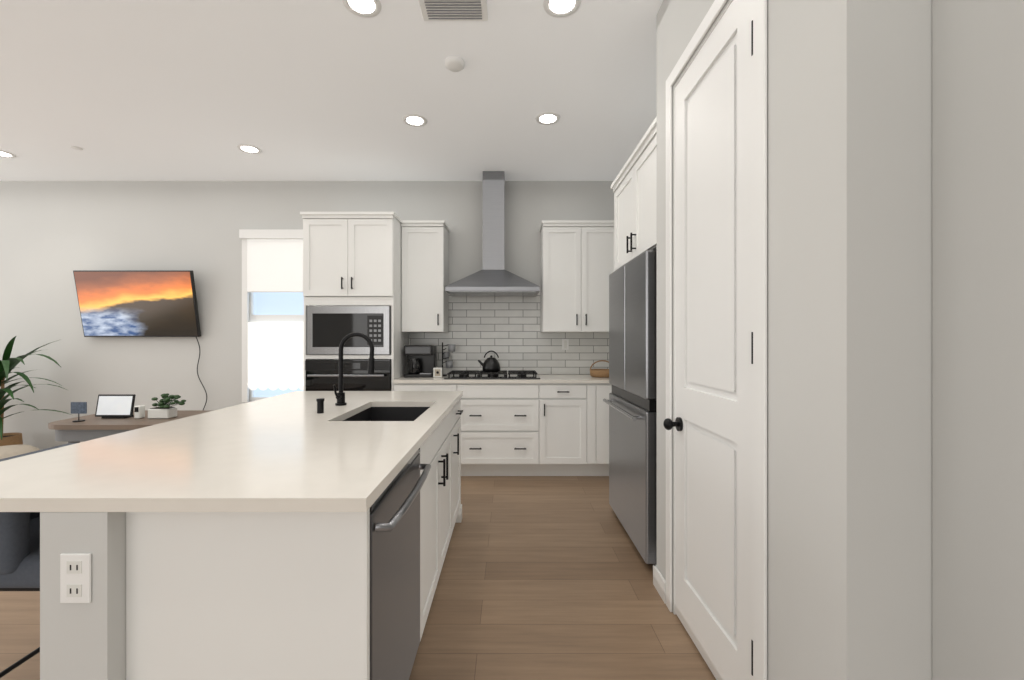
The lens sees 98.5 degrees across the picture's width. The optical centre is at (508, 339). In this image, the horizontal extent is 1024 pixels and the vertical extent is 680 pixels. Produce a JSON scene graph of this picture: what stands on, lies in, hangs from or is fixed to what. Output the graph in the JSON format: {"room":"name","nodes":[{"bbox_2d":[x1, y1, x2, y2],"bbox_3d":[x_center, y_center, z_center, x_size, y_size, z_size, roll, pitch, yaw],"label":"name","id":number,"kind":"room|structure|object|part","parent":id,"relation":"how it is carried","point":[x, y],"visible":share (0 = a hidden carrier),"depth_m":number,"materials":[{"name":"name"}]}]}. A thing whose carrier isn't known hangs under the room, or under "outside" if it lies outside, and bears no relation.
{"room":"kitchen","nodes":[
{"label":"kitchen","id":0,"kind":"room"},
{"bbox_2d":[0,432,23,445],"bbox_3d":[-5.060,1.115,4.360,0.350,0.330,0.350,0,0,0],"label":"basket","id":1,"kind":"object","parent":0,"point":[7,438],"depth_m":4.37,"materials":[{"name":"wicker"}]},
{"bbox_2d":[0,181,613,449],"bbox_3d":[-2.900,-0.207,4.775,9.200,2.975,0.150,0,0,0],"label":"wall","id":2,"kind":"structure","parent":0,"point":[54,235],"depth_m":4.70,"materials":[{"name":"paint"}]},
{"bbox_2d":[73,270,206,409],"bbox_3d":[-3.825,0.122,4.604,1.280,1.680,0.187,0,0,0],"label":"tv","id":3,"kind":"object","parent":2,"relation":"attached to","point":[137,303],"visible":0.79,"depth_m":4.57,"materials":[{"name":"black plastic"}]},
{"bbox_3d":[-3.860,-0.375,4.590,1.210,0.685,0.158,0,0,0],"label":"panel","id":4,"kind":"part","parent":3,"relation":"part of","materials":[{"name":"multicoloured glass"}]},
{"bbox_3d":[-3.252,0.451,4.665,0.134,1.024,0.034,0,0,0],"label":"cord","id":5,"kind":"part","parent":3,"relation":"part of","materials":[{"name":"black plastic"}]},
{"bbox_2d":[239,229,303,402],"bbox_3d":[-2.410,-0.235,4.713,0.840,1.850,0.175,0,0,0],"label":"window","id":6,"kind":"structure","parent":2,"relation":"in","point":[272,320],"depth_m":4.68,"materials":[{"name":"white glass"}]},
{"bbox_2d":[400,220,447,331],"bbox_3d":[-0.854,-0.616,4.523,0.418,1.070,0.347,0,0,0],"label":"upper cabinet","id":7,"kind":"object","parent":2,"relation":"attached to","point":[423,243],"depth_m":4.36,"materials":[{"name":"wood"}]},
{"bbox_2d":[445,171,539,295],"bbox_3d":[-0.155,-1.077,4.437,0.900,1.232,0.500,0,0,0],"label":"range hood","id":8,"kind":"object","parent":2,"relation":"attached to","point":[493,277],"visible":1,"depth_m":4.42,"materials":[{"name":"silver metal"}]},
{"bbox_2d":[409,292,649,374],"bbox_3d":[0.218,-0.072,4.690,2.563,0.876,0.016,0,0,0],"label":"backsplash","id":9,"kind":"structure","parent":2,"relation":"attached to","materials":[{"name":"tile"}]},
{"bbox_2d":[540,220,612,331],"bbox_3d":[0.742,-0.616,4.523,0.811,1.070,0.347,0,0,0],"label":"upper cabinet","id":10,"kind":"object","parent":2,"relation":"attached to","point":[576,255],"depth_m":4.36,"materials":[{"name":"wood"}]},
{"bbox_2d":[0,0,662,180],"bbox_3d":[-2.900,-1.725,0.675,9.200,0.060,8.350,0,0,0],"label":"ceiling","id":11,"kind":"structure","parent":0,"point":[202,90],"depth_m":3.00,"materials":[{"name":"paint"}]},
{"bbox_2d":[0,150,15,157],"bbox_3d":[-4.610,-1.692,4.000,0.190,0.006,0.190,0,0,0],"label":"recessed light","id":12,"kind":"object","parent":11,"relation":"in","point":[6,154],"visible":1,"depth_m":4.02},
{"bbox_2d":[71,146,82,149],"bbox_3d":[-3.810,-1.690,3.890,0.080,0.008,0.080,0,0,0],"label":"cap","id":13,"kind":"object","parent":11,"relation":"attached to","point":[76,148],"visible":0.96,"depth_m":3.88,"materials":[{"name":"white plastic"}]},
{"bbox_2d":[237,144,261,153],"bbox_3d":[-2.300,-1.692,3.910,0.190,0.006,0.190,0,0,0],"label":"recessed light","id":14,"kind":"object","parent":11,"relation":"in","point":[250,149],"visible":1,"depth_m":3.91,"materials":[{"name":"white plastic"}]},
{"bbox_2d":[342,0,380,17],"bbox_3d":[-0.740,-1.692,2.218,0.190,0.006,0.190,0,0,0],"label":"recessed light","id":15,"kind":"object","parent":11,"relation":"in","point":[366,8],"visible":1,"depth_m":2.24,"materials":[{"name":"white plastic"}]},
{"bbox_2d":[402,114,426,126],"bbox_3d":[-0.725,-1.692,3.400,0.190,0.006,0.190,0,0,0],"label":"recessed light","id":16,"kind":"object","parent":11,"relation":"in","point":[415,120],"visible":1,"depth_m":3.40,"materials":[{"name":"white plastic"}]},
{"bbox_2d":[418,0,487,20],"bbox_3d":[-0.280,-1.687,2.230,0.340,0.016,0.200,0,0,0],"label":"ceiling vent","id":17,"kind":"object","parent":11,"relation":"in","point":[453,10],"visible":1,"depth_m":2.25,"materials":[{"name":"white metal"}]},
{"bbox_2d":[445,56,464,71],"bbox_3d":[-0.330,-1.677,2.690,0.120,0.034,0.120,0,0,0],"label":"smoke detector","id":18,"kind":"object","parent":11,"relation":"attached to","point":[454,63],"visible":0.96,"depth_m":2.66,"materials":[{"name":"white plastic"}]},
{"bbox_2d":[536,112,559,124],"bbox_3d":[0.298,-1.692,3.370,0.190,0.006,0.190,0,0,0],"label":"recessed light","id":19,"kind":"object","parent":11,"relation":"in","point":[547,118],"visible":1,"depth_m":3.37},
{"bbox_2d":[543,0,580,17],"bbox_3d":[0.267,-1.692,2.218,0.190,0.006,0.190,0,0,0],"label":"recessed light","id":20,"kind":"object","parent":11,"relation":"in","point":[560,8],"visible":1,"depth_m":2.24,"materials":[{"name":"white plastic"}]},
{"bbox_2d":[0,476,715,679],"bbox_3d":[-2.900,1.310,0.675,9.200,0.060,8.350,0,0,0],"label":"floor","id":21,"kind":"structure","parent":0,"point":[545,577],"depth_m":2.14,"materials":[{"name":"brown wood"}]},
{"bbox_2d":[0,444,39,458],"bbox_3d":[-4.420,1.113,3.850,0.480,0.335,0.480,0,0,0],"label":"pouf","id":22,"kind":"object","parent":21,"relation":"on","point":[7,451],"visible":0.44,"depth_m":3.84,"materials":[{"name":"beige fabric"}]},
{"bbox_2d":[0,336,70,445],"bbox_3d":[-5.046,0.585,4.091,1.458,1.390,0.933,0,0,0],"label":"floor plant","id":23,"kind":"object","parent":21,"relation":"on","point":[8,364],"visible":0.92,"depth_m":4.30,"materials":[{"name":"green plant"}]},
{"bbox_2d":[0,443,75,677],"bbox_3d":[-1.407,0.831,1.420,0.485,0.901,0.510,0,0,0],"label":"bar stool","id":24,"kind":"object","parent":21,"relation":"on","point":[19,551],"visible":0.15,"depth_m":1.19,"materials":[{"name":"grey fabric"}]},
{"bbox_2d":[48,410,213,442],"bbox_3d":[-2.335,0.905,3.035,1.270,0.750,0.570,0,0,0],"label":"side table","id":25,"kind":"object","parent":21,"relation":"on","point":[91,427],"visible":0.33,"depth_m":2.78,"materials":[{"name":"brown wood"}]},
{"bbox_2d":[71,402,86,421],"bbox_3d":[-2.800,0.467,2.870,0.100,0.125,0.060,0,0,0],"label":"framed picture","id":26,"kind":"object","parent":25,"relation":"on","point":[78,408],"visible":1,"depth_m":2.87,"materials":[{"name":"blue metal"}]},
{"bbox_2d":[95,394,135,418],"bbox_3d":[-2.670,0.450,3.010,0.250,0.159,0.080,0,0,0],"label":"tablet","id":27,"kind":"object","parent":25,"relation":"on","point":[114,406],"visible":1,"depth_m":2.98,"materials":[{"name":"white glass"}]},
{"bbox_2d":[134,405,144,418],"bbox_3d":[-2.500,0.486,2.984,0.040,0.085,0.052,0,0,0],"label":"speaker","id":28,"kind":"object","parent":25,"relation":"on","point":[139,411],"visible":1,"depth_m":2.96,"materials":[{"name":"white plastic"}]},
{"bbox_2d":[148,393,185,418],"bbox_3d":[-2.316,0.446,3.002,0.233,0.166,0.116,0,0,0],"label":"potted plant","id":29,"kind":"object","parent":25,"relation":"on","point":[163,410],"visible":1,"depth_m":2.97,"materials":[{"name":"plant"}]},
{"bbox_2d":[24,396,462,679],"bbox_3d":[-0.686,0.840,2.084,0.801,0.881,2.141,0,0,0],"label":"kitchen island","id":30,"kind":"object","parent":21,"relation":"on","point":[300,535],"depth_m":1.07,"materials":[{"name":"wood"}]},
{"bbox_2d":[0,392,462,511],"bbox_3d":[-0.930,0.399,2.092,1.199,0.066,2.145,0,0,0],"label":"island countertop","id":31,"kind":"structure","parent":30,"relation":"on","point":[291,449],"depth_m":1.34,"materials":[{"name":"white stone"}]},
{"bbox_2d":[332,332,375,403],"bbox_3d":[-0.865,0.161,2.457,0.220,0.410,0.105,0,0,0],"label":"faucet","id":32,"kind":"object","parent":31,"relation":"on","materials":[{"name":"black metal"}]},
{"bbox_2d":[300,212,411,390],"bbox_3d":[-1.484,0.065,4.388,0.833,2.431,0.617,0,0,0],"label":"tall cabinet","id":33,"kind":"object","parent":21,"relation":"on","point":[351,260],"depth_m":4.06,"materials":[{"name":"wood"}]},
{"bbox_2d":[392,384,459,390],"bbox_3d":[-0.771,0.839,4.378,0.584,0.882,0.637,0,0,0],"label":"base cabinet","id":34,"kind":"object","parent":21,"relation":"on","point":[395,387],"depth_m":4.06,"materials":[{"name":"wood"}]},
{"bbox_2d":[460,384,547,475],"bbox_3d":[-0.101,0.839,4.378,0.872,0.882,0.637,0,0,0],"label":"base cabinet","id":35,"kind":"object","parent":21,"relation":"on","point":[536,405],"depth_m":4.07,"materials":[{"name":"wood"}]},
{"bbox_2d":[392,376,609,383],"bbox_3d":[0.219,0.381,4.370,2.563,0.030,0.652,0,0,0],"label":"countertop","id":36,"kind":"structure","parent":35,"relation":"on","point":[543,379],"depth_m":4.05,"materials":[{"name":"white stone"}]},
{"bbox_2d":[404,345,436,376],"bbox_3d":[-0.890,0.207,4.429,0.280,0.315,0.301,0,0,0],"label":"coffee maker","id":37,"kind":"object","parent":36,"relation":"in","point":[422,360],"visible":0.85,"depth_m":4.33,"materials":[{"name":"black plastic"}]},
{"bbox_2d":[433,342,455,377],"bbox_3d":[-0.641,0.195,4.436,0.189,0.340,0.345,0,0,0],"label":"decor","id":38,"kind":"object","parent":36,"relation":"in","point":[437,372],"visible":1,"depth_m":4.47,"materials":[{"name":"black ceramic"}]},
{"bbox_2d":[444,368,539,379],"bbox_3d":[-0.158,0.341,4.360,0.905,0.049,0.480,0,0,0],"label":"cooktop","id":39,"kind":"object","parent":36,"relation":"in","point":[453,373],"depth_m":4.29,"materials":[{"name":"black metal"}]},
{"bbox_2d":[478,351,499,371],"bbox_3d":[-0.198,0.210,4.380,0.226,0.211,0.180,0,0,0],"label":"kettle","id":40,"kind":"object","parent":39,"relation":"on","point":[490,364],"visible":1,"depth_m":4.32,"materials":[{"name":"black metal"}]},
{"bbox_2d":[590,360,608,377],"bbox_3d":[0.930,0.282,4.380,0.252,0.165,0.250,0,0,0],"label":"basket","id":41,"kind":"object","parent":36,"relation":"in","point":[602,373],"visible":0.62,"depth_m":4.29,"materials":[{"name":"brown wicker"}]},
{"bbox_2d":[548,384,595,475],"bbox_3d":[0.538,0.839,4.378,0.523,0.882,0.637,0,0,0],"label":"base cabinet","id":42,"kind":"object","parent":21,"relation":"on","point":[571,407],"depth_m":4.07,"materials":[{"name":"wood"}]},
{"bbox_2d":[596,384,611,475],"bbox_3d":[1.110,0.839,4.378,0.780,0.882,0.637,0,0,0],"label":"base cabinet","id":43,"kind":"object","parent":21,"relation":"on","point":[602,390],"depth_m":4.06,"materials":[{"name":"wood"}]},
{"bbox_2d":[603,250,656,564],"bbox_3d":[1.093,0.393,2.870,0.795,1.775,0.900,0,0,0],"label":"fridge","id":44,"kind":"object","parent":21,"relation":"on","point":[631,402],"visible":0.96,"depth_m":2.62,"materials":[{"name":"grey metal"}]},
{"bbox_2d":[657,0,931,679],"bbox_3d":[1.159,-0.207,1.653,0.778,2.975,1.295,0,0,0],"label":"wall","id":45,"kind":"structure","parent":0,"point":[849,339],"depth_m":1.01,"materials":[{"name":"paint"}]},
{"bbox_2d":[612,120,656,271],"bbox_3d":[1.173,-0.835,2.821,0.746,0.631,1.017,0,0,0],"label":"upper cabinet","id":46,"kind":"object","parent":45,"relation":"attached to","point":[634,224],"depth_m":2.76,"materials":[{"name":"wood"}]},
{"bbox_2d":[653,565,665,603],"bbox_3d":[1.148,1.230,-0.493,0.784,0.100,5.614,0,0,0],"label":"baseboard","id":47,"kind":"structure","parent":45,"relation":"attached to","point":[659,582],"depth_m":2.21,"materials":[{"name":"white wood"}]},
{"bbox_2d":[663,0,752,679],"bbox_3d":[0.756,0.047,1.715,0.115,2.442,0.679,0,0,0],"label":"pantry door","id":48,"kind":"structure","parent":45,"relation":"in","point":[712,424],"depth_m":1.65,"materials":[{"name":"white wood"}]},
{"bbox_2d":[666,0,766,679],"bbox_3d":[0.824,0.014,1.720,0.133,2.532,0.824,0,0,0],"label":"door frame","id":49,"kind":"structure","parent":45,"relation":"attached to","point":[759,338],"depth_m":1.35,"materials":[{"name":"white wood"}]},
{"bbox_2d":[932,0,1023,679],"bbox_3d":[1.256,-0.207,-1.173,0.585,2.975,4.351,0,0,0],"label":"wall","id":50,"kind":"structure","parent":0,"point":[977,339],"depth_m":0.91,"materials":[{"name":"paint"}]}
]}

